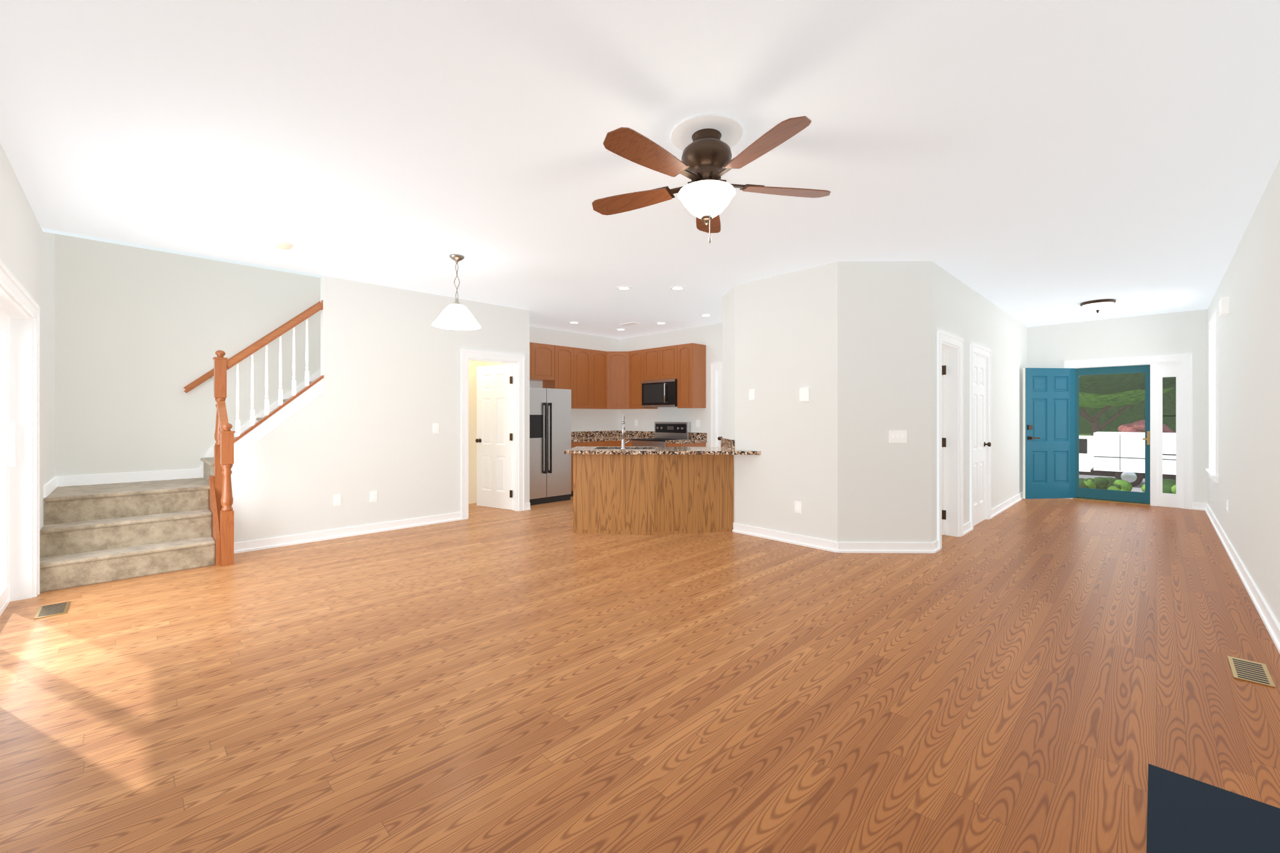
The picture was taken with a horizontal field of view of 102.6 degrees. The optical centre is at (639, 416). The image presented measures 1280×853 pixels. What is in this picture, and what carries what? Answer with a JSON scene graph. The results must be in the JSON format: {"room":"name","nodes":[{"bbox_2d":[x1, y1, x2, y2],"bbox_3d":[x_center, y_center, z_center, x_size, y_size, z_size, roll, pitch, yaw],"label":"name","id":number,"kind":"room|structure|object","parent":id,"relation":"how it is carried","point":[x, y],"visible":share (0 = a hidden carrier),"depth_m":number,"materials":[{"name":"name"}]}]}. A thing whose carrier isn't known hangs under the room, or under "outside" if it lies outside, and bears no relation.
{"room":"empty living room","nodes":[
{"label":"empty living room","id":0,"kind":"room"},
{"bbox_2d":[0,496,1279,852],"bbox_3d":[1.170,1.350,5.883,11.290,0.120,7.940,0,0,-45],"label":"floor","id":1,"kind":"structure","parent":0,"point":[1039,676],"depth_m":2.38,"materials":[{"name":"brown wood"}]},
{"bbox_2d":[40,380,313,592],"bbox_3d":[-3.854,0.117,5.285,2.972,2.346,1.462,0,0,-45],"label":"stairs","id":2,"kind":"structure","parent":1,"relation":"on","point":[93,534],"depth_m":4.27,"materials":[{"name":"beige carpet"}]},
{"bbox_2d":[183,373,205,477],"bbox_3d":[-4.053,-0.670,6.058,2.015,2.639,0.087,0,0,-45],"label":"stair railing","id":3,"kind":"object","parent":2,"relation":"attached to","point":[200,380],"depth_m":5.40,"materials":[{"name":"brown wood"}]},
{"bbox_2d":[208,350,238,566],"bbox_3d":[-3.737,0.367,4.591,0.123,1.845,0.454,0,0,-45],"label":"newel post","id":4,"kind":"object","parent":2,"relation":"attached to","point":[226,450],"depth_m":4.62,"materials":[{"name":"brown wood"}]},
{"bbox_2d":[205,300,323,457],"bbox_3d":[-3.666,0.031,5.088,0.923,2.517,0.150,0,0,-45],"label":"stair railing","id":5,"kind":"object","parent":2,"relation":"attached to","point":[300,396],"depth_m":5.14,"materials":[{"name":"white wood"}]},
{"bbox_2d":[529,387,571,505],"bbox_3d":[-1.624,0.430,7.915,0.860,1.720,0.832,0,0,-45],"label":"refrigerator","id":6,"kind":"object","parent":1,"relation":"on","point":[550,443],"visible":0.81,"depth_m":7.66,"materials":[{"name":"silver metal"}]},
{"bbox_2d":[570,440,589,496],"bbox_3d":[-1.231,0.850,8.482,0.476,0.880,0.621,0,0,-45],"label":"base cabinet","id":7,"kind":"object","parent":1,"relation":"on","point":[584,442],"depth_m":8.23,"materials":[{"name":"brown wood"}]},
{"bbox_2d":[571,437,616,442],"bbox_3d":[-0.782,0.390,8.922,1.732,0.040,0.629,0,0,-45],"label":"countertop","id":8,"kind":"structure","parent":7,"relation":"on","point":[573,439],"depth_m":8.69,"materials":[{"name":"brown stone"}]},
{"bbox_2d":[589,440,601,446],"bbox_3d":[-0.953,0.850,8.758,0.534,0.880,0.621,0,0,-45],"label":"base cabinet","id":9,"kind":"object","parent":1,"relation":"on","point":[592,442],"depth_m":8.53,"materials":[{"name":"brown wood"}]},
{"bbox_2d":[601,440,616,446],"bbox_3d":[-0.702,0.850,8.968,0.348,0.880,0.677,0,0,-45],"label":"base cabinet","id":10,"kind":"object","parent":1,"relation":"on","point":[605,443],"depth_m":8.74,"materials":[{"name":"brown wood"}]},
{"bbox_2d":[616,437,654,439],"bbox_3d":[-0.042,0.390,8.957,0.631,0.040,0.364,0,0,-45],"label":"countertop","id":11,"kind":"structure","parent":10,"relation":"on","point":[617,438],"depth_m":8.83,"materials":[{"name":"brown stone"}]},
{"bbox_2d":[616,440,631,446],"bbox_3d":[-0.062,0.850,8.959,0.657,0.880,0.394,0,0,-45],"label":"base cabinet","id":12,"kind":"object","parent":1,"relation":"on","point":[619,442],"depth_m":8.72,"materials":[{"name":"brown wood"}]},
{"bbox_2d":[33,601,1275,688],"bbox_3d":[-0.418,1.286,2.997,7.360,0.006,0.331,0,0,7],"label":"floor vent","id":13,"kind":"object","parent":1,"relation":"on","point":[1250,671],"depth_m":2.63,"materials":[{"name":"gold metal"}]},
{"bbox_2d":[631,421,690,446],"bbox_3d":[0.329,0.680,8.528,0.703,1.180,0.756,0,0,-45],"label":"range","id":14,"kind":"object","parent":1,"relation":"on","point":[664,432],"visible":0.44,"depth_m":8.58,"materials":[{"name":"silver metal"}]},
{"bbox_2d":[564,415,760,535],"bbox_3d":[0.253,0.635,5.952,2.128,1.310,0.800,0,0,3],"label":"kitchen island","id":15,"kind":"object","parent":1,"relation":"on","point":[622,489],"depth_m":5.66,"materials":[{"name":"brown wood"}]},
{"bbox_2d":[665,442,705,446],"bbox_3d":[0.739,0.850,8.178,0.621,0.880,0.306,0,0,-45],"label":"base cabinet","id":16,"kind":"object","parent":1,"relation":"on","point":[668,444],"depth_m":8.01,"materials":[{"name":"brown wood"}]},
{"bbox_2d":[665,440,706,444],"bbox_3d":[0.742,0.390,8.168,0.631,0.040,0.325,0,0,-45],"label":"countertop","id":17,"kind":"structure","parent":16,"relation":"on","point":[682,441],"depth_m":8.03,"materials":[{"name":"brown stone"}]},
{"bbox_2d":[0,142,1279,624],"bbox_3d":[1.170,-1.410,5.883,11.290,5.400,7.940,0,0,-45],"label":"wall","id":18,"kind":"structure","parent":0,"point":[133,339],"depth_m":5.27,"materials":[{"name":"white paint"}]},
{"bbox_2d":[0,310,15,616],"bbox_3d":[-3.768,0.298,2.918,0.095,1.983,1.826,0,0,-45],"label":"sliding glass door","id":19,"kind":"structure","parent":18,"relation":"in","point":[7,444],"depth_m":3.49,"materials":[{"name":"white plastic"}]},
{"bbox_2d":[0,259,39,601],"bbox_3d":[-3.710,0.244,2.975,0.128,2.092,2.020,0,0,-45],"label":"door frame","id":20,"kind":"structure","parent":18,"relation":"attached to","point":[19,306],"depth_m":3.62,"materials":[{"name":"white wood"}]},
{"bbox_2d":[333,494,341,506],"bbox_3d":[-3.222,0.891,5.459,0.070,0.115,0.012,0,0,-45],"label":"outlet","id":21,"kind":"object","parent":18,"relation":"attached to","point":[337,498],"depth_m":5.46,"materials":[{"name":"white plastic"}]},
{"bbox_2d":[370,491,377,502],"bbox_3d":[-2.967,0.891,5.712,0.070,0.115,0.012,0,0,-45],"label":"outlet","id":22,"kind":"object","parent":18,"relation":"attached to","point":[373,495],"depth_m":5.71,"materials":[{"name":"white plastic"}]},
{"bbox_2d":[433,423,438,433],"bbox_3d":[-2.470,0.140,6.206,0.070,0.115,0.012,0,0,-45],"label":"light switch","id":23,"kind":"object","parent":18,"relation":"attached to","point":[435,426],"depth_m":6.20,"materials":[{"name":"white plastic"}]},
{"bbox_2d":[460,349,524,519],"bbox_3d":[-1.960,0.222,6.785,0.910,2.137,0.148,0,0,-45],"label":"door frame","id":24,"kind":"structure","parent":18,"relation":"attached to","point":[518,361],"depth_m":7.00,"materials":[{"name":"white wood"}]},
{"bbox_2d":[475,364,512,509],"bbox_3d":[-2.051,0.278,7.252,0.712,2.008,0.171,0,0,31],"label":"closet door","id":25,"kind":"structure","parent":18,"relation":"in","point":[494,440],"depth_m":7.23,"materials":[{"name":"white wood"}]},
{"bbox_2d":[529,342,536,379],"bbox_3d":[-1.943,-0.875,7.965,0.487,0.570,0.351,0,0,-45],"label":"upper cabinet","id":26,"kind":"object","parent":18,"relation":"attached to","point":[532,345],"depth_m":8.00,"materials":[{"name":"brown wood"}]},
{"bbox_2d":[529,343,556,382],"bbox_3d":[-1.677,-0.875,8.230,0.492,0.570,0.351,0,0,-45],"label":"upper cabinet","id":27,"kind":"object","parent":18,"relation":"attached to","point":[546,354],"depth_m":8.18,"materials":[{"name":"brown wood"}]},
{"bbox_2d":[542,345,576,408],"bbox_3d":[-1.365,-0.650,8.539,0.497,1.020,0.351,0,0,-45],"label":"upper cabinet","id":28,"kind":"object","parent":18,"relation":"attached to","point":[566,356],"depth_m":8.46,"materials":[{"name":"brown wood"}]},
{"bbox_2d":[576,348,589,409],"bbox_3d":[-1.096,-0.650,8.806,0.489,1.020,0.351,0,0,-45],"label":"upper cabinet","id":29,"kind":"object","parent":18,"relation":"attached to","point":[582,354],"depth_m":8.69,"materials":[{"name":"brown wood"}]},
{"bbox_2d":[571,430,619,437],"bbox_3d":[-0.997,0.315,9.138,1.732,0.110,0.020,0,0,-45],"label":"backsplash","id":30,"kind":"structure","parent":18,"relation":"attached to","point":[605,434],"depth_m":9.34,"materials":[{"name":"brown stone"}]},
{"bbox_2d":[589,349,606,409],"bbox_3d":[-0.827,-0.650,9.049,0.464,1.020,0.385,0,0,-45],"label":"upper cabinet","id":31,"kind":"object","parent":18,"relation":"attached to","point":[593,379],"depth_m":8.93,"materials":[{"name":"brown wood"}]},
{"bbox_2d":[606,351,616,409],"bbox_3d":[-0.524,-0.650,9.178,0.324,1.020,0.630,0,0,-45],"label":"upper cabinet","id":32,"kind":"object","parent":18,"relation":"attached to","point":[611,355],"depth_m":9.07,"materials":[{"name":"brown wood"}]},
{"bbox_2d":[616,351,626,409],"bbox_3d":[-0.389,-0.650,9.048,0.332,1.016,0.343,0,0,-45],"label":"upper cabinet","id":33,"kind":"object","parent":18,"relation":"attached to","point":[621,355],"depth_m":9.07,"materials":[{"name":"brown wood"}]},
{"bbox_2d":[634,420,637,426],"bbox_3d":[-0.075,0.113,9.438,0.005,0.115,0.070,0,0,-45],"label":"outlet","id":34,"kind":"object","parent":18,"relation":"attached to","point":[635,421],"depth_m":9.43,"materials":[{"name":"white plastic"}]},
{"bbox_2d":[629,348,657,409],"bbox_3d":[0.051,-0.650,9.039,0.385,1.020,0.471,0,0,-45],"label":"upper cabinet","id":35,"kind":"object","parent":18,"relation":"attached to","point":[638,358],"depth_m":8.92,"materials":[{"name":"brown wood"}]},
{"bbox_2d":[646,346,661,380],"bbox_3d":[0.342,-0.888,8.769,0.351,0.545,0.437,0,0,-45],"label":"upper cabinet","id":36,"kind":"object","parent":18,"relation":"attached to","point":[654,355],"depth_m":8.62,"materials":[{"name":"brown wood"}]},
{"bbox_2d":[43,468,1279,653],"bbox_3d":[1.187,0.922,5.900,11.000,0.735,7.700,0,0,-45],"label":"baseboard","id":37,"kind":"structure","parent":18,"relation":"attached to","point":[1253,591],"depth_m":5.07,"materials":[{"name":"white wood"}]},
{"bbox_2d":[619,430,706,439],"bbox_3d":[0.345,0.315,9.001,0.020,0.110,2.066,0,0,-45],"label":"backsplash","id":38,"kind":"structure","parent":18,"relation":"attached to","point":[629,434],"depth_m":9.20,"materials":[{"name":"brown stone"}]},
{"bbox_2d":[661,345,676,379],"bbox_3d":[0.570,-0.888,8.540,0.351,0.545,0.436,0,0,-45],"label":"upper cabinet","id":39,"kind":"object","parent":18,"relation":"attached to","point":[669,353],"depth_m":8.38,"materials":[{"name":"brown wood"}]},
{"bbox_2d":[641,378,677,407],"bbox_3d":[0.419,-0.388,8.618,0.449,0.445,0.754,0,0,-45],"label":"over-the-range microwave","id":40,"kind":"object","parent":39,"relation":"attached to","point":[663,393],"visible":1,"depth_m":8.46,"materials":[{"name":"black"}]},
{"bbox_2d":[676,343,705,408],"bbox_3d":[0.813,-0.650,8.295,0.351,1.020,0.367,0,0,-45],"label":"upper cabinet","id":41,"kind":"object","parent":18,"relation":"attached to","point":[690,357],"depth_m":8.15,"materials":[{"name":"brown wood"}]},
{"bbox_2d":[695,420,699,427],"bbox_3d":[0.947,0.113,8.409,0.005,0.115,0.070,0,0,-45],"label":"outlet","id":42,"kind":"object","parent":18,"relation":"attached to","point":[697,421],"depth_m":8.41,"materials":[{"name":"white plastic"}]},
{"bbox_2d":[710,363,722,446],"bbox_3d":[1.524,0.222,7.897,0.148,2.137,0.970,0,0,-45],"label":"door frame","id":43,"kind":"structure","parent":18,"relation":"attached to","point":[715,367],"depth_m":8.15,"materials":[{"name":"white wood"}]},
{"bbox_2d":[717,370,722,446],"bbox_3d":[1.512,0.278,7.886,0.171,2.008,0.752,0,0,-45],"label":"kitchen door","id":44,"kind":"structure","parent":18,"relation":"in","point":[719,405],"depth_m":8.11,"materials":[{"name":"white wood"}]},
{"bbox_2d":[748,389,754,399],"bbox_3d":[1.218,-0.240,5.583,0.013,0.115,0.070,0,0,-45],"label":"light switch","id":45,"kind":"object","parent":18,"relation":"attached to","point":[751,392],"depth_m":5.58,"materials":[{"name":"white plastic"}]},
{"bbox_2d":[795,501,801,513],"bbox_3d":[1.597,0.915,5.182,0.012,0.115,0.070,0,0,-45],"label":"outlet","id":46,"kind":"object","parent":18,"relation":"attached to","point":[797,504],"depth_m":5.18,"materials":[{"name":"white plastic"}]},
{"bbox_2d":[799,388,809,401],"bbox_3d":[1.644,-0.221,5.123,0.024,0.125,0.096,0,0,-45],"label":"thermostat","id":47,"kind":"object","parent":18,"relation":"attached to","point":[804,393],"depth_m":5.11,"materials":[{"name":"white plastic"}]},
{"bbox_2d":[889,430,906,443],"bbox_3d":[2.455,0.190,4.870,0.165,0.115,0.014,0,0,0],"label":"light switch","id":48,"kind":"object","parent":18,"relation":"attached to","point":[897,435],"depth_m":4.87,"materials":[{"name":"white plastic"}]},
{"bbox_2d":[941,350,946,534],"bbox_3d":[3.087,0.278,5.783,0.652,2.008,0.171,0,0,43],"label":"hall door","id":49,"kind":"structure","parent":18,"relation":"in","point":[944,444],"depth_m":5.56,"materials":[{"name":"white wood"}]},
{"bbox_2d":[936,329,963,549],"bbox_3d":[3.154,0.222,5.311,0.850,2.137,0.148,0,0,-45],"label":"door frame","id":50,"kind":"structure","parent":18,"relation":"attached to","point":[953,345],"depth_m":5.52,"materials":[{"name":"white wood"}]},
{"bbox_2d":[969,342,991,529],"bbox_3d":[4.062,0.222,6.213,0.930,2.137,0.148,0,0,-45],"label":"door frame","id":51,"kind":"structure","parent":18,"relation":"attached to","point":[975,349],"depth_m":6.33,"materials":[{"name":"white wood"}]},
{"bbox_2d":[973,355,991,526],"bbox_3d":[4.070,0.278,6.191,0.732,2.008,0.171,0,0,-45],"label":"hall door","id":52,"kind":"structure","parent":18,"relation":"in","point":[980,444],"depth_m":6.22,"materials":[{"name":"white wood"}]},
{"bbox_2d":[1023,368,1074,498],"bbox_3d":[6.371,0.256,7.982,0.847,2.025,0.156,0,0,-6],"label":"front door","id":53,"kind":"structure","parent":18,"relation":"in","point":[1049,433],"depth_m":7.96,"materials":[{"name":"teal paint"}]},
{"bbox_2d":[1075,365,1149,503],"bbox_3d":[7.192,0.247,7.830,0.065,2.045,0.895,0,0,-45],"label":"storm door","id":54,"kind":"structure","parent":18,"relation":"in","point":[1123,495],"depth_m":7.79,"materials":[{"name":"teal"}]},
{"bbox_2d":[1063,353,1192,509],"bbox_3d":[7.256,0.205,7.681,0.178,2.172,1.385,0,0,-45],"label":"door frame","id":55,"kind":"structure","parent":18,"relation":"attached to","point":[1180,366],"depth_m":7.34,"materials":[{"name":"white wood"}]},
{"bbox_2d":[1162,376,1176,493],"bbox_3d":[7.582,0.265,7.342,0.018,1.670,0.135,0,0,-45],"label":"sidelight window","id":56,"kind":"structure","parent":18,"relation":"in","point":[1169,455],"depth_m":7.34,"materials":[{"name":"clear glass"}]},
{"bbox_2d":[1205,310,1218,483],"bbox_3d":[6.997,-0.230,6.195,1.150,1.970,0.170,0,0,-45],"label":"window frame","id":57,"kind":"structure","parent":18,"relation":"attached to","point":[1213,470],"depth_m":6.52,"materials":[{"name":"white wood"}]},
{"bbox_2d":[1218,296,1229,316],"bbox_3d":[5.776,-1.090,5.069,0.220,0.160,0.054,0,0,-45],"label":"door chime","id":58,"kind":"object","parent":18,"relation":"attached to","point":[1224,306],"visible":1,"depth_m":5.00,"materials":[{"name":"white plastic"}]},
{"bbox_2d":[1226,500,1228,512],"bbox_3d":[5.790,0.881,5.055,0.070,0.115,0.012,0,0,-45],"label":"outlet","id":59,"kind":"object","parent":18,"relation":"attached to","point":[1227,503],"depth_m":5.04,"materials":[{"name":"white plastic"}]},
{"bbox_2d":[0,0,1279,339],"bbox_3d":[1.170,-2.855,5.883,11.290,2.750,7.940,0,0,-45],"label":"ceiling","id":60,"kind":"structure","parent":0,"point":[1029,163],"depth_m":2.72,"materials":[{"name":"white paint"}]},
{"bbox_2d":[273,241,292,249],"bbox_3d":[-3.054,-1.462,4.381,0.136,0.036,0.136,0,0,-45],"label":"smoke detector","id":61,"kind":"object","parent":60,"relation":"attached to","point":[282,245],"visible":1,"depth_m":4.35,"materials":[{"name":"beige plastic"}]},
{"bbox_2d":[431,254,481,329],"bbox_3d":[-1.688,-1.157,4.722,0.428,0.644,0.428,0,0,-45],"label":"pendant light","id":62,"kind":"object","parent":60,"relation":"hanging from","point":[456,315],"visible":1,"depth_m":4.67,"materials":[{"name":"white glass"}]},
{"bbox_2d":[568,321,579,323],"bbox_3d":[-1.033,-1.476,8.036,0.168,0.007,0.168,0,0,36],"label":"recessed light","id":63,"kind":"object","parent":60,"relation":"in","point":[572,322],"depth_m":8.04,"materials":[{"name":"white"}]},
{"bbox_2d":[615,328,625,330],"bbox_3d":[-0.323,-1.476,8.670,0.168,0.007,0.168,0,0,36],"label":"recessed light","id":64,"kind":"object","parent":60,"relation":"in","point":[618,329],"depth_m":8.68,"materials":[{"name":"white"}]},
{"bbox_2d":[616,286,631,289],"bbox_3d":[-0.185,-1.476,5.877,0.168,0.007,0.168,0,0,36],"label":"recessed light","id":65,"kind":"object","parent":60,"relation":"in","point":[619,287],"depth_m":5.86,"materials":[{"name":"white"}]},
{"bbox_2d":[620,321,639,326],"bbox_3d":[-0.166,-1.476,8.150,0.150,0.007,0.300,0,0,-45],"label":"air vent","id":66,"kind":"object","parent":60,"relation":"in","point":[632,323],"depth_m":8.13,"materials":[{"name":"white metal"}]},
{"bbox_2d":[655,321,666,324],"bbox_3d":[0.332,-1.476,8.081,0.168,0.007,0.168,0,0,36],"label":"recessed light","id":67,"kind":"object","parent":60,"relation":"in","point":[659,322],"depth_m":8.08,"materials":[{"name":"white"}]},
{"bbox_2d":[670,286,684,289],"bbox_3d":[0.431,-1.476,5.882,0.168,0.007,0.168,0,0,36],"label":"recessed light","id":68,"kind":"object","parent":60,"relation":"in","point":[672,288],"depth_m":5.87,"materials":[{"name":"white plastic"}]},
{"bbox_2d":[700,313,711,316],"bbox_3d":[0.959,-1.476,7.450,0.168,0.007,0.168,0,0,36],"label":"recessed light","id":69,"kind":"object","parent":60,"relation":"in","point":[705,315],"depth_m":7.44,"materials":[{"name":"white plastic"}]},
{"bbox_2d":[591,113,830,243],"bbox_3d":[0.309,-1.180,2.643,1.274,0.600,1.322,0,0,-45],"label":"ceiling fan","id":70,"kind":"object","parent":60,"relation":"hanging from","point":[705,143],"visible":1,"depth_m":2.59,"materials":[{"name":"brown wood"}]},
{"bbox_2d":[1080,298,1116,313],"bbox_3d":[5.892,-1.407,6.598,0.350,0.144,0.350,0,0,-45],"label":"hall ceiling light","id":71,"kind":"object","parent":60,"relation":"attached to","point":[1097,305],"visible":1,"depth_m":6.51,"materials":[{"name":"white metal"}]},
{"bbox_2d":[1146,763,1279,852],"bbox_3d":[1.422,1.284,1.095,1.760,0.012,0.490,0,0,-45],"label":"hearth slab","id":72,"kind":"object","parent":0,"point":[1185,814],"visible":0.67,"depth_m":1.63,"materials":[{"name":"grey stone"}]},
{"label":"outside","id":73,"kind":"structure","parent":0,"visible":0},
{"bbox_2d":[1078,433,1144,492],"bbox_3d":[28.605,2.030,28.406,59.375,1.420,120.000,0,0,-45],"label":"ground","id":74,"kind":"structure","parent":73,"point":[1139,486],"depth_m":23.04,"materials":[{"name":"grey gravel"}]},
{"bbox_2d":[1078,476,1176,493],"bbox_3d":[9.502,1.364,9.811,2.320,0.693,3.994,0,0,-45],"label":"bushes","id":75,"kind":"object","parent":74,"relation":"on","point":[1103,482],"depth_m":9.82,"materials":[{"name":"green plant"}]},
{"bbox_2d":[1078,372,1176,435],"bbox_3d":[36.355,-5.942,36.102,33.529,17.304,90.000,0,0,-45],"label":"trees","id":76,"kind":"object","parent":74,"relation":"on","point":[1132,410],"depth_m":28.41,"materials":[{"name":"green plant"}]},
{"bbox_2d":[1078,431,1176,486],"bbox_3d":[19.128,1.690,21.320,2.050,2.100,6.300,0,0,-45],"label":"truck","id":77,"kind":"object","parent":74,"relation":"on","point":[1139,451],"depth_m":20.13,"materials":[{"name":"white metal"}]}
]}

